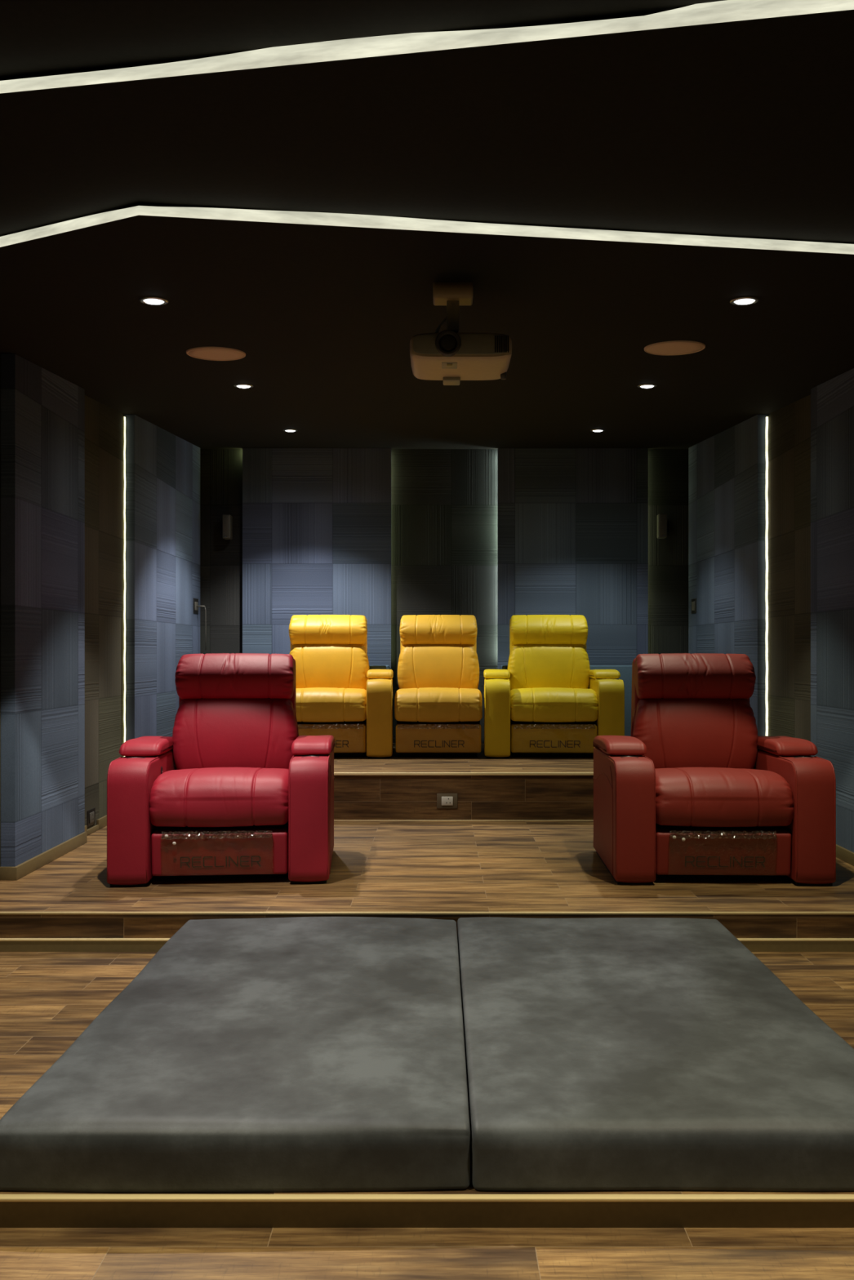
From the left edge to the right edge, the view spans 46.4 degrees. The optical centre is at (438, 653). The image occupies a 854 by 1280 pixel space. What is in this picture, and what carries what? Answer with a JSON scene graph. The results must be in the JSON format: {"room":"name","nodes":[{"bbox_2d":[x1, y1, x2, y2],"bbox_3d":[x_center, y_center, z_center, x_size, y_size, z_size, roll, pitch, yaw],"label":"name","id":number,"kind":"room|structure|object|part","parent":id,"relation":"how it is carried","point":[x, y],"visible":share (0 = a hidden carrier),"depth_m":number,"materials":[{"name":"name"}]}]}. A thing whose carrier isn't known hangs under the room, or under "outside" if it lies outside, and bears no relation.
{"room":"home theater","nodes":[
{"label":"home theater","id":0,"kind":"room"},
{"bbox_2d":[0,353,124,866],"bbox_3d":[-2.110,-0.321,3.610,0.100,3.413,9.620,0,0,0],"label":"wall","id":1,"kind":"structure","parent":0,"point":[104,424],"depth_m":6.08,"materials":[{"name":"black paint"}]},
{"bbox_2d":[0,354,84,866],"bbox_3d":[-2.023,-0.210,5.140,0.067,2.551,0.920,0,0,0],"label":"acoustic panel","id":2,"kind":"object","parent":1,"relation":"attached to","point":[42,412],"visible":0.86,"depth_m":4.98,"materials":[{"name":"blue fabric"}]},
{"bbox_2d":[0,831,87,880],"bbox_3d":[-2.018,1.034,5.133,0.084,0.062,0.934,0,0,0],"label":"baseboard","id":3,"kind":"structure","parent":1,"relation":"attached to","point":[6,873],"depth_m":4.96,"materials":[{"name":"brown wood"}]},
{"bbox_2d":[87,808,95,826],"bbox_3d":[-2.055,0.973,5.900,0.010,0.095,0.130,0,0,0],"label":"power socket","id":4,"kind":"object","parent":1,"relation":"attached to","point":[91,813],"visible":1,"depth_m":5.89,"materials":[{"name":"black plastic"}]},
{"bbox_2d":[87,814,106,835],"bbox_3d":[-2.053,1.034,6.060,0.014,0.062,0.520,0,0,0],"label":"baseboard","id":5,"kind":"structure","parent":1,"relation":"attached to","point":[102,822],"depth_m":6.00,"materials":[{"name":"brown wood"}]},
{"bbox_2d":[123,416,125,756],"bbox_3d":[-2.048,-0.392,6.500,0.011,2.306,0.012,0,0,0],"label":"led strip","id":6,"kind":"object","parent":1,"relation":"attached to","point":[124,451],"visible":0.94,"depth_m":6.49,"materials":[{"name":"grey plastic"}]},
{"bbox_2d":[124,414,199,741],"bbox_3d":[-2.023,-0.478,7.420,0.067,2.478,1.800,0,0,0],"label":"acoustic panel","id":7,"kind":"object","parent":1,"relation":"attached to","point":[162,468],"visible":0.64,"depth_m":7.08,"materials":[{"name":"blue fabric"}]},
{"bbox_2d":[193,598,205,613],"bbox_3d":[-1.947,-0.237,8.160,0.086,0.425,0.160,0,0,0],"label":"door handle","id":8,"kind":"object","parent":7,"relation":"attached to","point":[196,606],"visible":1,"depth_m":8.15,"materials":[{"name":"black plastic"}]},
{"bbox_3d":[-1.988,-0.387,8.160,0.004,0.125,0.160,0,0,0],"label":"plate","id":9,"kind":"part","parent":8,"relation":"part of","materials":[{"name":"black plastic"}]},
{"bbox_2d":[0,1194,853,1201],"bbox_3d":[0.050,1.221,2.231,4.220,0.008,0.020,0,0,0],"label":"trim","id":10,"kind":"structure","parent":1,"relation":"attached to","point":[3,1197],"depth_m":2.22,"materials":[{"name":"gold metal"}]},
{"bbox_2d":[0,941,853,951],"bbox_3d":[0.050,1.198,4.075,4.220,0.044,0.018,0,0,0],"label":"trim","id":11,"kind":"structure","parent":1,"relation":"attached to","point":[5,946],"depth_m":4.07,"materials":[{"name":"brown wood"}]},
{"bbox_2d":[0,911,853,914],"bbox_3d":[0.050,1.067,4.086,4.220,0.009,0.016,0,0,0],"label":"trim","id":12,"kind":"structure","parent":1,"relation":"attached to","point":[1,913],"depth_m":4.08,"materials":[{"name":"brown wood"}]},
{"bbox_2d":[0,937,853,941],"bbox_3d":[0.050,1.172,4.074,4.220,0.008,0.020,0,0,0],"label":"trim","id":13,"kind":"structure","parent":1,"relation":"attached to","point":[1,939],"depth_m":4.07,"materials":[{"name":"brown wood"}]},
{"bbox_2d":[436,793,457,808],"bbox_3d":[0.055,0.936,6.309,0.130,0.094,0.010,0,0,0],"label":"power socket","id":14,"kind":"object","parent":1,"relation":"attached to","point":[443,800],"visible":1,"depth_m":6.31,"materials":[{"name":"white plastic"}]},
{"bbox_2d":[333,820,593,821],"bbox_3d":[0.050,1.061,6.309,4.220,0.008,0.010,0,0,0],"label":"trim","id":15,"kind":"structure","parent":1,"relation":"attached to","point":[334,820],"depth_m":6.30,"materials":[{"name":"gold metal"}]},
{"bbox_2d":[0,0,724,80],"bbox_3d":[0.050,-1.165,0.656,4.220,0.346,3.712,0,0,0],"label":"ceiling","id":16,"kind":"structure","parent":0,"point":[38,37],"depth_m":2.00,"materials":[{"name":"paint"}]},
{"bbox_2d":[0,1201,853,1227],"bbox_3d":[0.050,1.255,2.231,4.220,0.060,0.008,0,0,0],"label":"step riser","id":17,"kind":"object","parent":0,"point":[12,1214],"depth_m":2.23,"materials":[{"name":"brown wood"}]},
{"bbox_2d":[0,914,853,937],"bbox_3d":[0.050,1.121,4.087,4.220,0.099,0.006,0,0,0],"label":"step riser","id":18,"kind":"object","parent":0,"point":[11,926],"depth_m":4.08,"materials":[{"name":"brown wood"}]},
{"bbox_2d":[0,204,853,448],"bbox_3d":[0.050,-1.506,5.636,4.220,0.503,5.568,0,0,0],"label":"ceiling","id":19,"kind":"structure","parent":0,"point":[325,319],"depth_m":4.21,"materials":[{"name":"black paint"}]},
{"bbox_2d":[138,297,168,305],"bbox_3d":[-1.075,-1.333,3.760,0.108,0.024,0.108,0,0,13],"label":"recessed light","id":20,"kind":"object","parent":19,"relation":"in","point":[148,300],"visible":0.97,"depth_m":3.74,"materials":[{"name":"silver metal"}]},
{"bbox_2d":[186,346,245,360],"bbox_3d":[-1.043,-1.405,4.670,0.274,0.032,0.273,0,0,10],"label":"ceiling speaker","id":21,"kind":"object","parent":19,"relation":"attached to","point":[214,353],"visible":1,"depth_m":4.65,"materials":[{"name":"fabric"}]},
{"bbox_2d":[233,384,253,387],"bbox_3d":[-1.078,-1.482,5.510,0.108,0.024,0.108,0,0,13],"label":"recessed light","id":22,"kind":"object","parent":19,"relation":"in","point":[234,385],"visible":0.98,"depth_m":5.49,"materials":[{"name":"silver metal"}]},
{"bbox_2d":[283,429,297,431],"bbox_3d":[-1.083,-1.632,7.280,0.108,0.024,0.108,0,0,13],"label":"recessed light","id":23,"kind":"object","parent":19,"relation":"in","point":[286,430],"visible":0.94,"depth_m":7.26,"materials":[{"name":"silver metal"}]},
{"bbox_2d":[0,205,853,253],"bbox_3d":[0.050,-1.300,3.178,4.220,0.089,0.661,0,0,0],"label":"light","id":24,"kind":"object","parent":19,"relation":"attached to","point":[246,215],"visible":1,"depth_m":3.00,"materials":[{"name":"grey"}]},
{"bbox_2d":[409,281,511,385],"bbox_3d":[0.079,-1.166,3.631,0.360,0.292,0.328,0,0,0],"label":"ceiling projector","id":25,"kind":"object","parent":19,"relation":"hanging from","point":[450,356],"visible":1,"depth_m":3.51,"materials":[{"name":"beige plastic"}]},
{"bbox_3d":[0.034,-1.084,3.477,0.064,0.064,0.011,0,0,0],"label":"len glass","id":26,"kind":"part","parent":25,"relation":"part of","materials":[{"name":"grey glass"}]},
{"bbox_3d":[0.052,-1.206,3.560,0.044,0.112,0.032,0,0,0],"label":"post","id":27,"kind":"part","parent":25,"relation":"part of","materials":[{"name":"beige plastic"}]},
{"bbox_3d":[0.052,-1.285,3.560,0.142,0.055,0.100,0,0,0],"label":"ceiling plate","id":28,"kind":"part","parent":25,"relation":"part of","materials":[{"name":"beige plastic"}]},
{"bbox_2d":[494,335,508,352],"bbox_3d":[0.222,-1.081,3.479,0.049,0.058,0.005,0,0,0],"label":"vent","id":29,"kind":"object","parent":25,"relation":"attached to","point":[501,342],"depth_m":3.48,"materials":[{"name":"black plastic"}]},
{"bbox_2d":[590,429,604,431],"bbox_3d":[1.165,-1.632,7.280,0.108,0.024,0.108,0,0,13],"label":"recessed light","id":30,"kind":"object","parent":19,"relation":"in","point":[592,430],"visible":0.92,"depth_m":7.26,"materials":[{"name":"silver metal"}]},
{"bbox_2d":[637,384,657,387],"bbox_3d":[1.155,-1.482,5.510,0.108,0.024,0.108,0,0,13],"label":"recessed light","id":31,"kind":"object","parent":19,"relation":"in","point":[640,385],"visible":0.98,"depth_m":5.49,"materials":[{"name":"silver metal"}]},
{"bbox_2d":[644,340,705,355],"bbox_3d":[1.079,-1.395,4.550,0.274,0.032,0.273,0,0,10],"label":"ceiling speaker","id":32,"kind":"object","parent":19,"relation":"attached to","point":[673,347],"visible":1,"depth_m":4.53,"materials":[{"name":"fabric"}]},
{"bbox_2d":[729,297,759,305],"bbox_3d":[1.156,-1.333,3.760,0.108,0.024,0.108,0,0,13],"label":"recessed light","id":33,"kind":"object","parent":19,"relation":"in","point":[742,300],"visible":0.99,"depth_m":3.74,"materials":[{"name":"silver metal"}]},
{"bbox_2d":[0,9,853,244],"bbox_3d":[0.050,-1.289,2.611,4.220,0.199,1.992,0,0,0],"label":"ceiling","id":34,"kind":"structure","parent":0,"point":[739,128],"depth_m":2.41,"materials":[{"name":"black paint"}]},
{"bbox_2d":[0,0,853,93],"bbox_3d":[0.050,-1.238,2.009,4.296,0.096,0.011,0,0,11],"label":"light","id":35,"kind":"object","parent":34,"relation":"attached to","point":[726,11],"visible":1,"depth_m":2.02,"materials":[{"name":"grey"}]},
{"bbox_2d":[0,821,853,911],"bbox_3d":[0.050,1.225,5.215,4.220,0.320,2.250,0,0,0],"label":"floor","id":36,"kind":"structure","parent":0,"point":[376,866],"depth_m":4.54,"materials":[{"name":"brown wood"}]},
{"bbox_2d":[106,653,334,887],"bbox_3d":[-1.036,0.532,4.960,1.015,1.066,0.837,0,0,-4],"label":"recliner chair","id":37,"kind":"object","parent":36,"relation":"on","point":[235,790],"visible":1,"depth_m":4.60,"materials":[{"name":"leather"}]},
{"bbox_3d":[-1.442,0.773,4.911,0.186,0.561,0.799,0,0,-4],"label":"armrest","id":38,"kind":"part","parent":37,"relation":"part of","materials":[{"name":"leather"}]},
{"bbox_2d":[149,767,288,826],"bbox_3d":[-1.030,0.682,4.877,0.634,0.249,0.665,0,0,-4],"label":"seat cushion","id":39,"kind":"object","parent":37,"relation":"on","point":[180,797],"depth_m":4.57,"materials":[{"name":"leather"}]},
{"bbox_3d":[-1.040,0.905,5.011,0.608,0.220,0.675,0,0,-4],"label":"seat","id":40,"kind":"part","parent":37,"relation":"part of","materials":[{"name":"black"}]},
{"bbox_2d":[172,697,298,769],"bbox_3d":[-1.052,0.438,5.181,0.641,0.428,0.196,0,0,-4],"label":"cushion","id":41,"kind":"object","parent":37,"relation":"on","point":[207,732],"depth_m":5.10,"materials":[{"name":"leather"}]},
{"bbox_3d":[-0.627,0.773,4.972,0.186,0.561,0.799,0,0,-4],"label":"armrest","id":42,"kind":"part","parent":37,"relation":"part of","materials":[{"name":"leather"}]},
{"bbox_2d":[592,653,835,885],"bbox_3d":[1.324,0.532,4.961,1.015,1.066,0.837,0,0,2],"label":"recliner chair","id":43,"kind":"object","parent":36,"relation":"on","point":[694,790],"visible":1,"depth_m":4.59,"materials":[{"name":"red leather"}]},
{"bbox_3d":[0.914,0.773,4.953,0.186,0.561,0.799,0,0,2],"label":"armrest","id":44,"kind":"part","parent":43,"relation":"part of","materials":[{"name":"red leather"}]},
{"bbox_2d":[631,697,758,768],"bbox_3d":[1.330,0.438,5.183,0.641,0.428,0.196,0,0,2],"label":"cushion","id":45,"kind":"object","parent":43,"relation":"on","point":[675,732],"depth_m":5.10,"materials":[{"name":"red leather"}]},
{"bbox_3d":[1.325,0.905,5.012,0.608,0.220,0.675,0,0,2],"label":"seat","id":46,"kind":"part","parent":43,"relation":"part of","materials":[{"name":"black"}]},
{"bbox_2d":[654,767,793,826],"bbox_3d":[1.322,0.682,4.878,0.634,0.249,0.665,0,0,2],"label":"seat cushion","id":47,"kind":"object","parent":43,"relation":"on","point":[685,797],"depth_m":4.56,"materials":[{"name":"red leather"}]},
{"bbox_3d":[1.732,0.773,4.931,0.186,0.561,0.799,0,0,2],"label":"armrest","id":48,"kind":"part","parent":43,"relation":"part of","materials":[{"name":"red leather"}]},
{"bbox_2d":[0,1227,853,1279],"bbox_3d":[0.050,1.335,0.522,4.220,0.100,3.445,0,0,0],"label":"floor","id":49,"kind":"structure","parent":0,"point":[25,1253],"depth_m":2.13,"materials":[{"name":"brown wood"}]},
{"bbox_2d":[0,951,853,1194],"bbox_3d":[0.050,1.302,3.172,4.220,0.165,1.875,0,0,0],"label":"floor","id":50,"kind":"structure","parent":0,"point":[48,999],"depth_m":3.52,"materials":[{"name":"brown wood"}]},
{"bbox_2d":[0,916,470,1192],"bbox_3d":[-0.474,1.149,3.155,1.095,0.158,1.820,0,0,0],"label":"mattress","id":51,"kind":"object","parent":50,"relation":"on","point":[300,1054],"visible":1,"depth_m":2.53,"materials":[{"name":"grey fabric"}]},
{"bbox_2d":[457,916,853,1191],"bbox_3d":[0.609,1.147,3.159,1.063,0.158,1.816,0,0,0],"label":"mattress","id":52,"kind":"object","parent":50,"relation":"on","point":[602,1054],"visible":0.98,"depth_m":2.59,"materials":[{"name":"grey fabric"}]},
{"bbox_2d":[200,448,688,743],"bbox_3d":[0.050,-0.321,8.470,4.420,3.413,0.100,0,0,0],"label":"wall","id":53,"kind":"structure","parent":0,"point":[444,501],"depth_m":8.42,"materials":[{"name":"black paint"}]},
{"bbox_2d":[222,514,232,539],"bbox_3d":[-1.773,-1.055,8.342,0.086,0.200,0.155,0,0,0],"label":"wall speaker","id":54,"kind":"object","parent":53,"relation":"attached to","point":[227,519],"visible":1,"depth_m":8.27,"materials":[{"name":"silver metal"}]},
{"bbox_2d":[222,515,229,534],"bbox_3d":[-1.764,-1.066,8.268,0.058,0.162,0.005,0,0,0],"label":"grille","id":55,"kind":"object","parent":54,"relation":"attached to","point":[225,517],"depth_m":8.27,"materials":[{"name":"black metal"}]},
{"bbox_2d":[242,448,391,669],"bbox_3d":[-1.021,-0.479,8.384,1.247,2.481,0.068,0,0,0],"label":"acoustic panel","id":56,"kind":"object","parent":53,"relation":"attached to","point":[317,522],"visible":0.64,"depth_m":8.35,"materials":[{"name":"blue fabric"}]},
{"bbox_2d":[497,448,648,669],"bbox_3d":[1.128,-0.479,8.384,1.260,2.481,0.068,0,0,0],"label":"acoustic panel","id":57,"kind":"object","parent":53,"relation":"attached to","point":[572,523],"visible":0.64,"depth_m":8.35,"materials":[{"name":"blue fabric"}]},
{"bbox_2d":[657,513,666,538],"bbox_3d":[1.879,-1.064,8.345,0.090,0.200,0.159,0,0,0],"label":"wall speaker","id":58,"kind":"object","parent":53,"relation":"attached to","point":[661,517],"visible":1,"depth_m":8.27,"materials":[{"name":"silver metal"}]},
{"bbox_2d":[659,514,666,533],"bbox_3d":[1.868,-1.075,8.268,0.058,0.162,0.005,0,0,0],"label":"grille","id":59,"kind":"object","parent":58,"relation":"attached to","point":[663,517],"depth_m":8.27,"materials":[{"name":"black metal"}]},
{"bbox_2d":[333,775,593,820],"bbox_3d":[0.050,0.919,6.317,4.220,0.292,0.006,0,0,0],"label":"step riser","id":60,"kind":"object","parent":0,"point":[356,797],"depth_m":6.31,"materials":[{"name":"brown wood"}]},
{"bbox_2d":[333,743,593,772],"bbox_3d":[0.050,1.073,7.370,4.220,0.624,2.100,0,0,0],"label":"floor","id":61,"kind":"structure","parent":0,"point":[396,763],"depth_m":6.87,"materials":[{"name":"brown wood"}]},
{"bbox_2d":[288,614,393,758],"bbox_3d":[-0.852,0.228,7.571,1.015,1.066,0.837,0,0,-2],"label":"recliner chair","id":62,"kind":"object","parent":61,"relation":"on","point":[338,695],"visible":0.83,"depth_m":7.31,"materials":[{"name":"yellow leather"}]},
{"bbox_2d":[289,644,369,690],"bbox_3d":[-0.862,0.134,7.792,0.641,0.428,0.196,0,0,-2],"label":"cushion","id":63,"kind":"object","parent":62,"relation":"on","point":[317,665],"depth_m":7.71,"materials":[{"name":"yellow leather"}]},
{"bbox_2d":[296,687,366,722],"bbox_3d":[-0.849,0.378,7.488,0.634,0.249,0.665,0,0,-2],"label":"seat cushion","id":64,"kind":"object","parent":62,"relation":"on","point":[313,704],"depth_m":7.17,"materials":[{"name":"yellow leather"}]},
{"bbox_3d":[-0.854,0.601,7.622,0.608,0.220,0.675,0,0,-2],"label":"seat","id":65,"kind":"part","parent":62,"relation":"part of","materials":[{"name":"yellow leather"}]},
{"bbox_2d":[368,665,389,669],"bbox_3d":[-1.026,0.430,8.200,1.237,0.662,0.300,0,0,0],"label":"cup holder","id":66,"kind":"object","parent":62,"relation":"attached to","point":[371,667],"visible":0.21,"depth_m":8.05,"materials":[{"name":"black plastic"}]},
{"bbox_3d":[-0.443,0.469,7.569,0.186,0.561,0.799,0,0,-2],"label":"armrest","id":67,"kind":"part","parent":62,"relation":"part of","materials":[{"name":"yellow leather"}]},
{"bbox_2d":[394,614,482,756],"bbox_3d":[0.000,0.228,7.583,0.641,1.065,0.834,0,0,0],"label":"recliner chair","id":68,"kind":"object","parent":61,"relation":"on","point":[438,704],"visible":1,"depth_m":7.33,"materials":[{"name":"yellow leather"}]},
{"bbox_2d":[394,687,482,722],"bbox_3d":[0.000,0.378,7.498,0.634,0.249,0.665,0,0,0],"label":"seat cushion","id":69,"kind":"object","parent":68,"relation":"on","point":[411,704],"depth_m":7.18,"materials":[{"name":"yellow leather"}]},
{"bbox_3d":[0.000,0.601,7.633,0.608,0.220,0.675,0,0,0],"label":"seat","id":70,"kind":"part","parent":68,"relation":"part of","materials":[{"name":"black"}]},
{"bbox_2d":[397,644,479,688],"bbox_3d":[0.000,0.134,7.803,0.641,0.428,0.196,0,0,0],"label":"cushion","id":71,"kind":"object","parent":68,"relation":"on","point":[419,665],"depth_m":7.72,"materials":[{"name":"yellow leather"}]},
{"bbox_2d":[333,772,593,775],"bbox_3d":[0.050,0.765,6.314,4.220,0.016,0.020,0,0,0],"label":"trim","id":72,"kind":"structure","parent":61,"relation":"attached to","point":[335,773],"depth_m":6.30,"materials":[{"name":"gold metal"}]},
{"bbox_2d":[483,614,624,758],"bbox_3d":[0.852,0.228,7.571,1.015,1.065,0.837,0,0,2],"label":"recliner chair","id":73,"kind":"object","parent":61,"relation":"on","point":[548,701],"visible":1,"depth_m":7.21,"materials":[{"name":"yellow leather"}]},
{"bbox_3d":[0.443,0.469,7.569,0.186,0.561,0.799,0,0,2],"label":"armrest","id":74,"kind":"part","parent":73,"relation":"part of","materials":[{"name":"yellow leather"}]},
{"bbox_2d":[507,644,590,690],"bbox_3d":[0.862,0.134,7.792,0.641,0.428,0.196,0,0,2],"label":"cushion","id":75,"kind":"object","parent":73,"relation":"on","point":[529,665],"depth_m":7.71,"materials":[{"name":"yellow leather"}]},
{"bbox_3d":[0.854,0.601,7.622,0.608,0.220,0.675,0,0,2],"label":"seat","id":76,"kind":"part","parent":73,"relation":"part of","materials":[{"name":"yellow leather"}]},
{"bbox_2d":[510,687,598,722],"bbox_3d":[0.849,0.378,7.488,0.634,0.249,0.665,0,0,2],"label":"seat cushion","id":77,"kind":"object","parent":73,"relation":"on","point":[527,704],"depth_m":7.17,"materials":[{"name":"yellow leather"}]},
{"bbox_3d":[1.260,0.469,7.535,0.186,0.561,0.799,0,0,2],"label":"armrest","id":78,"kind":"part","parent":73,"relation":"part of","materials":[{"name":"yellow leather"}]},
{"bbox_2d":[500,665,631,736],"bbox_3d":[1.304,0.430,8.200,1.572,0.662,0.300,0,0,0],"label":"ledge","id":79,"kind":"object","parent":61,"relation":"on","point":[625,671],"visible":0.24,"depth_m":8.05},
{"bbox_2d":[767,394,810,741],"bbox_3d":[2.210,-0.321,3.610,0.100,3.413,9.620,0,0,0],"label":"wall","id":80,"kind":"structure","parent":0,"point":[789,425],"depth_m":6.12,"materials":[{"name":"black paint"}]},
{"bbox_2d":[688,414,767,736],"bbox_3d":[2.123,-0.478,7.420,0.067,2.478,1.800,0,0,0],"label":"acoustic panel","id":81,"kind":"object","parent":80,"relation":"attached to","point":[726,469],"visible":0.64,"depth_m":7.13,"materials":[{"name":"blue fabric"}]},
{"bbox_2d":[691,598,696,613],"bbox_3d":[2.086,-0.386,8.140,0.009,0.120,0.150,0,0,0],"label":"wall switch","id":82,"kind":"object","parent":81,"relation":"attached to","point":[693,601],"visible":1,"depth_m":8.12,"materials":[{"name":"black plastic"}]},
{"bbox_2d":[764,416,768,736],"bbox_3d":[2.144,-0.392,6.500,0.016,2.306,0.012,0,0,0],"label":"led strip","id":83,"kind":"object","parent":80,"relation":"attached to","point":[766,417],"visible":0.89,"depth_m":6.49,"materials":[{"name":"grey plastic"}]},
{"bbox_2d":[810,368,853,852],"bbox_3d":[2.123,-0.210,5.135,0.067,2.550,0.910,0,0,0],"label":"acoustic panel","id":84,"kind":"object","parent":80,"relation":"attached to","point":[832,401],"visible":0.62,"depth_m":5.24,"materials":[{"name":"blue fabric"}]},
{"bbox_2d":[835,844,853,866],"bbox_3d":[2.118,1.034,5.128,0.084,0.062,0.924,0,0,0],"label":"baseboard","id":85,"kind":"structure","parent":80,"relation":"attached to","point":[846,855],"depth_m":5.08,"materials":[{"name":"brown wood"}]}
]}

